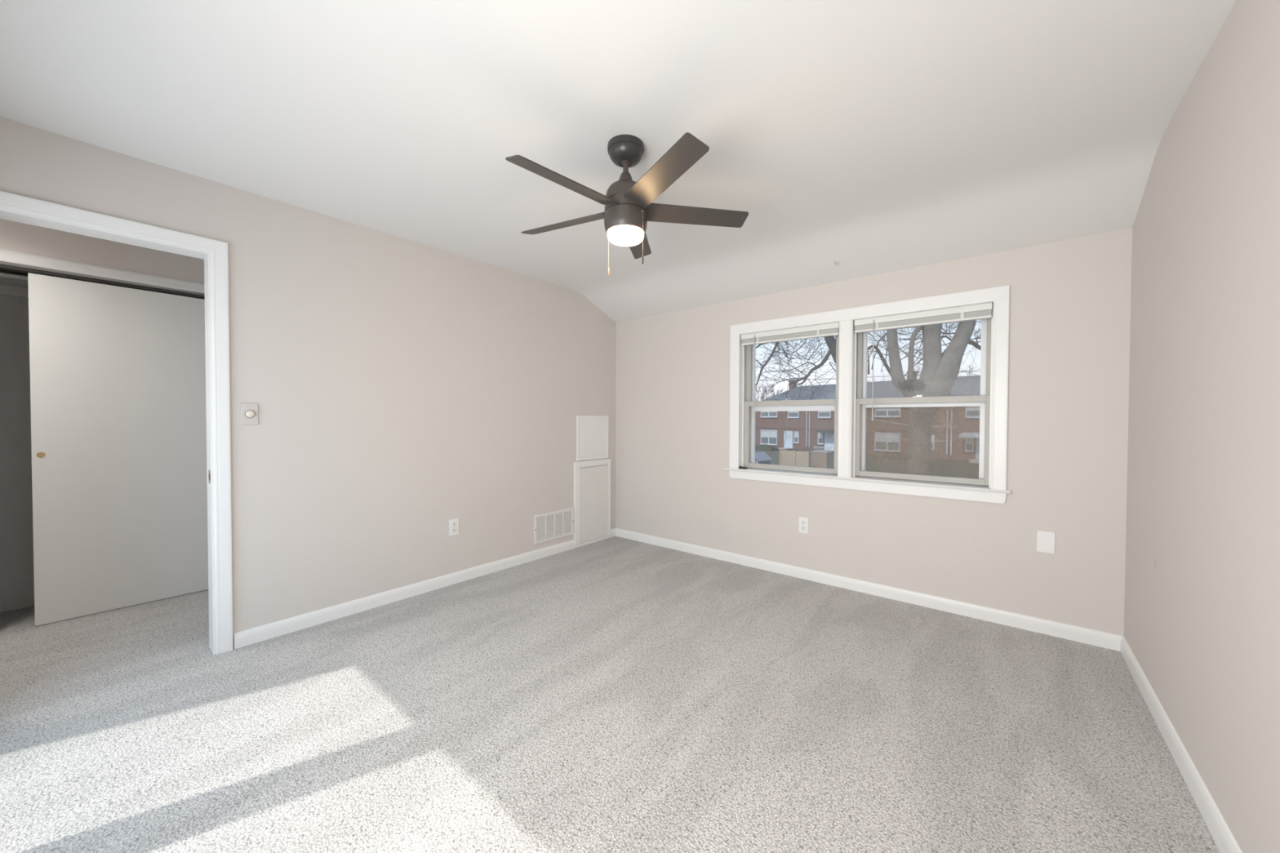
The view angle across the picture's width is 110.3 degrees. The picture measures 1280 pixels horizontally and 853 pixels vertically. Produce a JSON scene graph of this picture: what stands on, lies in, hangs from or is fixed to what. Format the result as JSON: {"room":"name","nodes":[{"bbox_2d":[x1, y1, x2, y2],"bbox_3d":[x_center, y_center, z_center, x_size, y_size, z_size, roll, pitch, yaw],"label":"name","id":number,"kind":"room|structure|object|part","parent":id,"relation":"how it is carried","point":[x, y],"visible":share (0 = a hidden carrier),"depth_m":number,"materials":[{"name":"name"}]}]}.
{"room":"empty bedroom","nodes":[
{"label":"empty bedroom","id":0,"kind":"room"},
{"bbox_2d":[0,269,34,612],"bbox_3d":[-3.699,-0.096,2.751,0.510,2.480,1.760,1,1,39],"label":"wall","id":1,"kind":"structure","parent":0,"point":[16,534],"depth_m":2.78,"materials":[{"name":"white paint"}]},
{"bbox_2d":[0,272,28,297],"bbox_3d":[-3.711,-0.846,2.744,0.299,0.080,1.540,1,1,39],"label":"closet shelf","id":2,"kind":"object","parent":1,"relation":"attached to","point":[11,285],"visible":0.02,"depth_m":2.72,"materials":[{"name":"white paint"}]},
{"bbox_2d":[0,218,204,284],"bbox_3d":[-3.303,-0.095,2.775,0.090,2.480,2.500,1,1,39],"label":"wall","id":3,"kind":"structure","parent":0,"point":[17,237],"depth_m":2.70,"materials":[{"name":"paint"}]},
{"bbox_2d":[0,248,204,299],"bbox_3d":[-3.468,-0.925,2.543,0.109,0.096,1.670,1,1,39],"label":"trim","id":4,"kind":"structure","parent":3,"relation":"attached to","point":[10,260],"depth_m":2.69,"materials":[{"name":"white paint"}]},
{"bbox_2d":[27,272,208,626],"bbox_3d":[-3.230,0.133,2.841,0.036,2.015,0.770,1,1,39],"label":"closet door","id":5,"kind":"structure","parent":3,"relation":"in","point":[117,374],"depth_m":2.77,"materials":[{"name":"white paint"}]},
{"bbox_3d":[-3.442,0.163,2.559,0.004,0.031,0.031,1,1,39],"label":"finger pull","id":6,"kind":"part","parent":5,"relation":"part of","materials":[{"name":"gold metal"}]},
{"bbox_2d":[0,116,616,648],"bbox_3d":[-1.697,-0.093,2.894,0.120,2.480,4.822,1,1,39],"label":"wall","id":7,"kind":"structure","parent":0,"point":[402,388],"depth_m":2.77,"materials":[{"name":"paint"}]},
{"bbox_2d":[0,191,233,654],"bbox_3d":[-2.429,0.114,1.996,0.142,2.093,0.866,1,1,39],"label":"door frame","id":8,"kind":"structure","parent":7,"relation":"in","point":[13,207],"depth_m":2.25,"materials":[{"name":"white paint"}]},
{"bbox_2d":[240,403,258,425],"bbox_3d":[-2.055,-0.066,2.347,0.022,0.114,0.070,1,1,39],"label":"dimmer switch","id":9,"kind":"object","parent":7,"relation":"attached to","point":[249,411],"visible":1,"depth_m":2.35,"materials":[{"name":"beige plastic"}]},
{"bbox_3d":[-2.052,-0.066,2.345,0.016,0.037,0.037,1,1,39],"label":"knob","id":10,"kind":"part","parent":9,"relation":"part of","materials":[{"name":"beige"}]},
{"bbox_2d":[233,528,615,648],"bbox_3d":[-1.177,1.100,3.447,0.013,0.080,2.934,1,1,39],"label":"baseboard","id":11,"kind":"structure","parent":7,"relation":"attached to","point":[257,634],"depth_m":2.86,"materials":[{"name":"white paint"}]},
{"bbox_2d":[448,518,458,536],"bbox_3d":[-1.349,0.731,3.233,0.009,0.119,0.073,1,1,39],"label":"wall outlet","id":12,"kind":"object","parent":7,"relation":"attached to","point":[453,523],"visible":1,"depth_m":3.23,"materials":[{"name":"white plastic"}]},
{"bbox_2d":[533,507,573,544],"bbox_3d":[-0.757,0.877,3.956,0.011,0.248,0.444,1,1,39],"label":"air vent","id":13,"kind":"object","parent":7,"relation":"in","point":[550,526],"visible":1,"depth_m":3.95,"materials":[{"name":"white metal"}]},
{"bbox_2d":[573,458,610,547],"bbox_3d":[-0.454,0.726,4.314,0.021,0.803,0.482,1,1,39],"label":"access door","id":14,"kind":"structure","parent":7,"relation":"in","point":[592,485],"depth_m":4.29,"materials":[{"name":"white paint"}]},
{"bbox_3d":[-0.449,0.741,4.324,0.015,0.709,0.376,1,1,39],"label":"panel","id":15,"kind":"part","parent":14,"relation":"part of","materials":[{"name":"white paint"}]},
{"bbox_2d":[576,415,608,461],"bbox_3d":[-0.454,0.108,4.309,0.012,0.424,0.424,1,1,39],"label":"access panel","id":16,"kind":"object","parent":7,"relation":"attached to","point":[592,431],"visible":1,"depth_m":4.29,"materials":[{"name":"white paint"}]},
{"bbox_2d":[0,536,1220,852],"bbox_3d":[-0.751,1.187,2.491,5.309,0.060,3.912,1,1,39],"label":"floor","id":17,"kind":"structure","parent":0,"point":[615,694],"depth_m":1.74,"materials":[{"name":"carpet"}]},
{"bbox_2d":[0,0,1235,322],"bbox_3d":[-0.090,-1.173,1.916,3.588,0.319,3.912,1,1,39],"label":"ceiling","id":18,"kind":"structure","parent":0,"point":[868,137],"depth_m":1.71,"materials":[{"name":"paint"}]},
{"bbox_2d":[505,132,748,275],"bbox_3d":[-0.090,-0.950,1.928,1.067,0.543,1.045,1,1,39],"label":"ceiling fan","id":19,"kind":"object","parent":18,"relation":"hanging from","point":[628,206],"visible":1,"depth_m":1.87,"materials":[{"name":"black metal"}]},
{"bbox_3d":[-0.279,-0.942,1.721,0.481,0.010,0.106,-1,18,-46],"label":"blade","id":20,"kind":"part","parent":19,"relation":"part of","materials":[{"name":"brown wood"}]},
{"bbox_3d":[-0.341,-0.949,2.081,0.481,0.010,0.106,1,17,26],"label":"blade","id":21,"kind":"part","parent":19,"relation":"part of","materials":[{"name":"brown wood"}]},
{"bbox_3d":[-0.063,-0.832,1.945,0.159,0.049,0.159,1,1,39],"label":"globe","id":22,"kind":"part","parent":19,"relation":"part of","materials":[{"name":"white glass"}]},
{"bbox_3d":[-0.018,-0.950,2.250,0.106,0.010,0.481,-16,-1,8],"label":"blade","id":23,"kind":"part","parent":19,"relation":"part of","materials":[{"name":"brown wood"}]},
{"bbox_3d":[0.008,-0.820,1.886,0.015,0.188,0.006,1,1,40],"label":"pull chain","id":24,"kind":"part","parent":19,"relation":"part of","materials":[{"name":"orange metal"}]},
{"bbox_3d":[0.082,-0.940,1.668,0.106,0.010,0.481,18,-7,-27],"label":"blade","id":25,"kind":"part","parent":19,"relation":"part of","materials":[{"name":"wood"}]},
{"bbox_3d":[0.244,-0.945,1.995,0.481,0.010,0.106,0,-15,-10],"label":"blade","id":26,"kind":"part","parent":19,"relation":"part of","materials":[{"name":"brown wood"}]},
{"bbox_2d":[615,227,1132,636],"bbox_3d":[1.198,0.027,3.509,3.578,2.237,0.200,1,1,39],"label":"wall","id":27,"kind":"structure","parent":0,"point":[1068,365],"depth_m":2.74,"materials":[{"name":"paint"}]},
{"bbox_2d":[798,516,808,533],"bbox_3d":[1.232,0.744,3.356,0.073,0.119,0.009,1,1,39],"label":"wall outlet","id":28,"kind":"object","parent":27,"relation":"attached to","point":[803,522],"visible":1,"depth_m":3.35,"materials":[{"name":"white plastic"}]},
{"bbox_2d":[800,525,805,530],"bbox_3d":[1.231,0.766,3.355,0.033,0.033,0.004,1,1,39],"label":"receptacle","id":29,"kind":"object","parent":28,"relation":"attached to","point":[802,527],"depth_m":3.35,"materials":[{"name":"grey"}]},
{"bbox_2d":[800,520,805,524],"bbox_3d":[1.231,0.723,3.354,0.033,0.033,0.004,1,1,39],"label":"receptacle","id":30,"kind":"object","parent":28,"relation":"attached to","point":[802,522],"depth_m":3.35,"materials":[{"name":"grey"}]},
{"bbox_2d":[724,284,1010,503],"bbox_3d":[1.496,-0.197,3.233,1.846,1.272,0.233,1,1,39],"label":"window","id":31,"kind":"structure","parent":27,"relation":"in","point":[850,406],"depth_m":3.13,"materials":[{"name":"white paint"}]},
{"bbox_2d":[741,322,839,424],"bbox_3d":[1.137,-0.383,3.451,0.764,0.739,0.055,1,1,39],"label":"window blind","id":32,"kind":"object","parent":31,"relation":"attached to","point":[829,329],"visible":0.93,"depth_m":3.42,"materials":[{"name":"white plastic"}]},
{"bbox_3d":[1.141,-0.673,3.450,0.760,0.015,0.036,1,1,39],"label":"rail","id":33,"kind":"part","parent":32,"relation":"part of","materials":[{"name":"white plastic"}]},
{"bbox_3d":[1.176,0.070,3.507,0.770,0.552,0.028,1,1,39],"label":"sash","id":34,"kind":"part","parent":31,"relation":"part of","materials":[{"name":"metal"}]},
{"bbox_3d":[1.198,-0.461,3.523,0.770,0.583,0.028,1,1,39],"label":"sash","id":35,"kind":"part","parent":31,"relation":"part of","materials":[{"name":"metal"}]},
{"bbox_3d":[1.233,-0.200,3.571,0.784,1.116,0.045,1,1,39],"label":"storm frame","id":36,"kind":"part","parent":31,"relation":"part of","materials":[{"name":"white"}]},
{"bbox_3d":[1.896,0.100,3.030,0.667,0.478,0.003,1,1,39],"label":"pane","id":37,"kind":"part","parent":31,"relation":"part of","materials":[{"name":"clear glass"}]},
{"bbox_3d":[1.845,0.081,2.958,0.766,0.552,0.028,1,1,39],"label":"sash","id":38,"kind":"part","parent":31,"relation":"part of","materials":[{"name":"metal"}]},
{"bbox_2d":[854,302,992,420],"bbox_3d":[1.806,-0.390,2.902,0.760,0.704,0.055,1,1,39],"label":"window blind","id":39,"kind":"object","parent":31,"relation":"attached to","point":[981,311],"visible":1,"depth_m":2.87,"materials":[{"name":"white plastic"}]},
{"bbox_3d":[1.810,-0.662,2.901,0.756,0.015,0.036,1,1,39],"label":"rail","id":40,"kind":"part","parent":39,"relation":"part of","materials":[{"name":"white plastic"}]},
{"bbox_3d":[1.901,-0.189,3.022,0.780,1.116,0.045,1,1,39],"label":"storm frame","id":41,"kind":"part","parent":31,"relation":"part of","materials":[{"name":"white"}]},
{"bbox_3d":[1.867,-0.450,2.974,0.766,0.583,0.028,1,1,39],"label":"sash","id":42,"kind":"part","parent":31,"relation":"part of","materials":[{"name":"metal"}]},
{"bbox_2d":[615,528,1123,651],"bbox_3d":[1.127,1.107,3.445,3.573,0.080,0.013,1,1,39],"label":"baseboard","id":43,"kind":"structure","parent":27,"relation":"attached to","point":[1080,634],"depth_m":2.92,"materials":[{"name":"white paint"}]},
{"bbox_2d":[1036,530,1055,554],"bbox_3d":[2.277,0.648,2.499,0.076,0.120,0.007,1,1,39],"label":"blank plate","id":44,"kind":"object","parent":27,"relation":"attached to","point":[1046,540],"visible":1,"depth_m":2.50,"materials":[{"name":"white paint"}]},
{"bbox_2d":[1124,0,1279,852],"bbox_3d":[1.347,-0.049,0.751,0.150,2.480,4.272,1,1,39],"label":"wall","id":45,"kind":"structure","parent":0,"point":[1202,606],"depth_m":1.33,"materials":[{"name":"paint"}]},
{"bbox_2d":[1120,636,1242,852],"bbox_3d":[1.280,1.150,0.822,0.013,0.080,3.869,1,1,39],"label":"baseboard","id":46,"kind":"structure","parent":45,"relation":"attached to","point":[1217,826],"depth_m":1.49,"materials":[{"name":"white paint"}]},
{"label":"outside","id":47,"kind":"structure","parent":0,"visible":0},
{"bbox_2d":[755,448,978,478],"bbox_3d":[26.961,2.940,64.437,180.000,1.050,126.250,1,1,39],"label":"ground","id":48,"kind":"structure","parent":47,"point":[957,467],"depth_m":39.22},
{"bbox_2d":[755,386,767,400],"bbox_3d":[19.201,-2.581,73.347,7.582,10.076,6.288,0,1,-9],"label":"bare tree","id":49,"kind":"object","parent":48,"relation":"on","point":[761,398],"visible":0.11,"depth_m":73.07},
{"bbox_2d":[755,451,773,464],"bbox_3d":[10.056,2.997,38.269,1.950,1.602,1.794,-1,1,-39],"label":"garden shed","id":50,"kind":"object","parent":48,"relation":"on","point":[762,457],"visible":0.29,"depth_m":37.82,"materials":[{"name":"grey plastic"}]},
{"bbox_2d":[755,443,779,450],"bbox_3d":[14.684,2.557,54.424,5.325,1.042,2.212,1,1,39],"label":"shrub","id":51,"kind":"object","parent":48,"relation":"on","point":[757,447],"visible":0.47,"depth_m":53.54,"materials":[{"name":"plant"}]},
{"bbox_2d":[758,382,783,399],"bbox_3d":[25.710,-3.096,82.803,7.702,10.830,7.451,1,1,39],"label":"bare tree","id":52,"kind":"object","parent":48,"relation":"on","point":[772,388],"visible":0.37,"depth_m":83.09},
{"bbox_2d":[755,380,826,449],"bbox_3d":[20.300,-1.508,58.613,10.250,9.200,8.490,-1,1,-39],"label":"house","id":53,"kind":"structure","parent":48,"relation":"on","point":[796,430],"depth_m":55.96,"materials":[{"name":"red brick"}]},
{"bbox_3d":[16.203,0.949,57.779,0.040,0.830,1.085,-1,1,-39],"label":"pane","id":54,"kind":"part","parent":53,"relation":"part of","materials":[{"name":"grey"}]},
{"bbox_3d":[16.200,1.779,57.792,0.040,0.830,1.085,-1,1,-39],"label":"pane","id":55,"kind":"part","parent":53,"relation":"part of","materials":[{"name":"glass"}]},
{"bbox_3d":[16.210,-1.591,57.737,0.040,0.530,1.085,-1,1,-39],"label":"pane","id":56,"kind":"part","parent":53,"relation":"part of","materials":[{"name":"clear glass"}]},
{"bbox_3d":[16.971,0.967,56.824,0.040,0.830,1.085,-1,1,-39],"label":"pane","id":57,"kind":"part","parent":53,"relation":"part of","materials":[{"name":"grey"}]},
{"bbox_3d":[16.968,1.797,56.838,0.040,0.830,1.085,-1,1,-39],"label":"pane","id":58,"kind":"part","parent":53,"relation":"part of","materials":[{"name":"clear glass"}]},
{"bbox_3d":[16.978,-1.573,56.782,0.040,0.530,1.085,-1,1,-39],"label":"pane","id":59,"kind":"part","parent":53,"relation":"part of","materials":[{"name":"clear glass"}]},
{"bbox_3d":[18.358,1.595,55.093,0.080,2.100,1.230,-1,1,-39],"label":"door","id":60,"kind":"part","parent":53,"relation":"part of","materials":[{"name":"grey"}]},
{"bbox_3d":[18.343,1.195,55.074,0.020,0.800,0.750,-1,1,-39],"label":"pane","id":61,"kind":"part","parent":53,"relation":"part of","materials":[{"name":"grey glass"}]},
{"bbox_3d":[18.788,-1.458,54.534,0.040,0.525,1.350,-1,1,-39],"label":"pane","id":62,"kind":"part","parent":53,"relation":"part of","materials":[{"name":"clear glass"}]},
{"bbox_2d":[755,338,828,399],"bbox_3d":[5.257,0.093,16.908,5.564,10.445,5.414,1,1,39],"label":"bare tree","id":63,"kind":"object","parent":48,"relation":"on","point":[775,343],"visible":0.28,"depth_m":16.97,"materials":[{"name":"brown plant"}]},
{"bbox_2d":[779,448,808,466],"bbox_3d":[13.300,3.023,38.517,0.090,1.960,2.820,-1,1,-39],"label":"fence","id":64,"kind":"object","parent":48,"relation":"on","point":[792,458],"visible":0.7,"depth_m":38.46,"materials":[{"name":"beige wood"}]},
{"bbox_3d":[12.438,3.004,39.556,0.050,1.960,0.120,-1,1,-39],"label":"post","id":65,"kind":"part","parent":64,"relation":"part of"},
{"bbox_3d":[13.347,3.025,38.426,0.050,1.960,0.120,-1,1,-39],"label":"post","id":66,"kind":"part","parent":64,"relation":"part of","materials":[{"name":"beige wood"}]},
{"bbox_3d":[14.131,3.043,37.453,0.050,1.960,0.120,-1,1,-39],"label":"post","id":67,"kind":"part","parent":64,"relation":"part of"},
{"bbox_2d":[810,450,829,468],"bbox_3d":[15.297,3.024,37.933,0.320,1.790,1.500,-1,1,-39],"label":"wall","id":68,"kind":"structure","parent":48,"relation":"on","point":[819,459],"depth_m":37.78,"materials":[{"name":"beige wood"}]},
{"bbox_2d":[755,331,887,447],"bbox_3d":[5.251,0.078,13.204,5.059,9.052,3.693,1,1,23],"label":"bare tree","id":69,"kind":"object","parent":48,"relation":"on","point":[833,351],"visible":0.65,"depth_m":13.07,"materials":[{"name":"brown plant"}]},
{"bbox_2d":[808,381,888,454],"bbox_3d":[25.168,-0.883,52.490,10.350,8.580,7.210,-1,1,-39],"label":"house","id":70,"kind":"structure","parent":48,"relation":"on","point":[821,423],"depth_m":51.35,"materials":[{"name":"brown brick"}]},
{"bbox_3d":[20.555,2.667,50.174,0.080,0.730,2.100,-1,1,-39],"label":"railing","id":71,"kind":"part","parent":70,"relation":"part of","materials":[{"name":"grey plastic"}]},
{"bbox_3d":[21.302,-1.399,51.410,0.040,0.525,1.350,-1,1,-39],"label":"pane","id":72,"kind":"part","parent":70,"relation":"part of","materials":[{"name":"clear glass"}]},
{"bbox_3d":[21.699,1.673,50.941,0.080,2.100,1.230,-1,1,-39],"label":"door","id":73,"kind":"part","parent":70,"relation":"part of","materials":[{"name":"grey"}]},
{"bbox_3d":[21.684,1.273,50.922,0.020,0.800,0.750,-1,1,-39],"label":"pane","id":74,"kind":"part","parent":70,"relation":"part of","materials":[{"name":"grey glass"}]},
{"bbox_2d":[872,451,907,460],"bbox_3d":[24.914,2.887,42.949,5.010,0.835,2.194,1,1,39],"label":"shrub","id":75,"kind":"object","parent":48,"relation":"on","point":[900,455],"visible":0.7,"depth_m":42.78,"materials":[{"name":"plant"}]},
{"bbox_2d":[812,320,981,475],"bbox_3d":[6.742,-1.702,10.834,5.273,10.210,3.683,0,1,-2],"label":"bare tree","id":76,"kind":"object","parent":48,"relation":"on","point":[940,371],"visible":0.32,"depth_m":9.88,"materials":[{"name":"brown plant"}]},
{"bbox_3d":[5.823,-2.721,10.026,1.065,4.465,0.356,0,1,9],"label":"stem","id":77,"kind":"part","parent":76,"relation":"part of","materials":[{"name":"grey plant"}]},
{"bbox_2d":[896,378,927,392],"bbox_3d":[5.803,-0.866,9.496,0.546,0.302,0.508,1,1,39],"label":"bush","id":78,"kind":"object","parent":76,"relation":"attached to","point":[912,384],"visible":1,"depth_m":9.42,"materials":[{"name":"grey plant"}]},
{"bbox_3d":[6.299,-1.838,10.013,0.588,2.312,0.167,0,1,-12],"label":"stem","id":79,"kind":"part","parent":76,"relation":"part of","materials":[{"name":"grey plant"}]},
{"bbox_3d":[6.456,-2.679,9.967,0.517,4.260,0.516,1,1,39],"label":"stem","id":80,"kind":"part","parent":76,"relation":"part of","materials":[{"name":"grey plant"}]},
{"bbox_3d":[7.029,-2.373,9.946,1.529,3.780,0.615,0,1,6],"label":"stem","id":81,"kind":"part","parent":76,"relation":"part of","materials":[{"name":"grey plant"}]},
{"bbox_2d":[870,371,964,459],"bbox_3d":[29.715,-1.288,46.912,10.250,9.200,7.210,-1,1,-39],"label":"house","id":82,"kind":"structure","parent":48,"relation":"on","point":[889,390],"depth_m":45.36,"materials":[{"name":"brown brick"}]},
{"bbox_3d":[25.217,1.160,46.577,0.040,0.830,1.085,-1,1,-39],"label":"pane","id":83,"kind":"part","parent":82,"relation":"part of","materials":[{"name":"grey glass"}]},
{"bbox_3d":[25.214,1.990,46.590,0.040,0.830,1.085,-1,1,-39],"label":"pane","id":84,"kind":"part","parent":82,"relation":"part of","materials":[{"name":"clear glass"}]},
{"bbox_3d":[25.226,-1.910,46.526,0.040,0.530,1.085,-1,1,-39],"label":"pane","id":85,"kind":"part","parent":82,"relation":"part of","materials":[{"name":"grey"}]},
{"bbox_3d":[25.224,-1.380,46.535,0.040,0.530,1.085,-1,1,-39],"label":"pane","id":86,"kind":"part","parent":82,"relation":"part of","materials":[{"name":"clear glass"}]},
{"bbox_3d":[25.985,1.178,45.622,0.040,0.830,1.085,-1,1,-39],"label":"pane","id":87,"kind":"part","parent":82,"relation":"part of","materials":[{"name":"grey glass"}]},
{"bbox_3d":[25.982,2.008,45.636,0.040,0.830,1.085,-1,1,-39],"label":"pane","id":88,"kind":"part","parent":82,"relation":"part of","materials":[{"name":"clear glass"}]},
{"bbox_3d":[25.994,-1.892,45.572,0.040,0.530,1.085,-1,1,-39],"label":"pane","id":89,"kind":"part","parent":82,"relation":"part of","materials":[{"name":"grey glass"}]},
{"bbox_3d":[25.992,-1.362,45.580,0.040,0.530,1.085,-1,1,-39],"label":"pane","id":90,"kind":"part","parent":82,"relation":"part of","materials":[{"name":"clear glass"}]},
{"bbox_2d":[949,375,980,463],"bbox_3d":[34.221,-0.773,41.318,10.250,8.380,7.210,-1,1,-39],"label":"house","id":91,"kind":"structure","parent":48,"relation":"on","point":[970,385],"depth_m":41.06,"materials":[{"name":"red brick"}]},
{"bbox_3d":[30.033,1.260,40.592,0.040,0.585,0.470,-1,1,-39],"label":"pane","id":92,"kind":"part","parent":91,"relation":"part of","materials":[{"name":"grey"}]},
{"bbox_3d":[30.031,1.845,40.601,0.040,0.585,0.470,-1,1,-39],"label":"pane","id":93,"kind":"part","parent":91,"relation":"part of","materials":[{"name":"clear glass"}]},
{"bbox_3d":[30.316,-1.188,40.208,0.040,0.525,1.350,-1,1,-39],"label":"pane","id":94,"kind":"part","parent":91,"relation":"part of","materials":[{"name":"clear glass"}]},
{"bbox_3d":[30.317,-1.713,40.200,0.040,0.525,1.350,-1,1,-39],"label":"pane","id":95,"kind":"part","parent":91,"relation":"part of","materials":[{"name":"grey glass"}]},
{"bbox_3d":[30.713,1.884,39.739,0.080,2.100,1.230,-1,1,-39],"label":"door","id":96,"kind":"part","parent":91,"relation":"part of","materials":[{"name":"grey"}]},
{"bbox_2d":[959,362,973,376],"bbox_3d":[49.190,-3.426,65.584,10.273,12.190,10.528,1,1,39],"label":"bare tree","id":97,"kind":"object","parent":48,"relation":"on","point":[970,368],"visible":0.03,"depth_m":66.37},
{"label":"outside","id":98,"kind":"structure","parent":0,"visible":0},
{"bbox_2d":[755,370,980,381],"bbox_3d":[15.355,-3.504,30.440,19.639,0.816,0.248,0,1,8],"label":"overhead wire","id":99,"kind":"object","parent":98,"point":[978,371],"visible":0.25,"depth_m":30.74,"materials":[{"name":"grey"}]},
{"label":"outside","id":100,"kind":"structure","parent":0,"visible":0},
{"bbox_2d":[866,417,950,427],"bbox_3d":[12.435,-0.228,20.998,4.366,0.524,0.023,0,1,0],"label":"overhead wire","id":101,"kind":"object","parent":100,"point":[867,418],"visible":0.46,"depth_m":20.99,"materials":[{"name":"beige"}]},
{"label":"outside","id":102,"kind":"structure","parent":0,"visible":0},
{"bbox_2d":[866,429,950,441],"bbox_3d":[12.435,0.370,20.997,4.365,0.655,0.021,0,1,0],"label":"overhead wire","id":103,"kind":"object","parent":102,"point":[867,429],"visible":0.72,"depth_m":20.99,"materials":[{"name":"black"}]}
]}

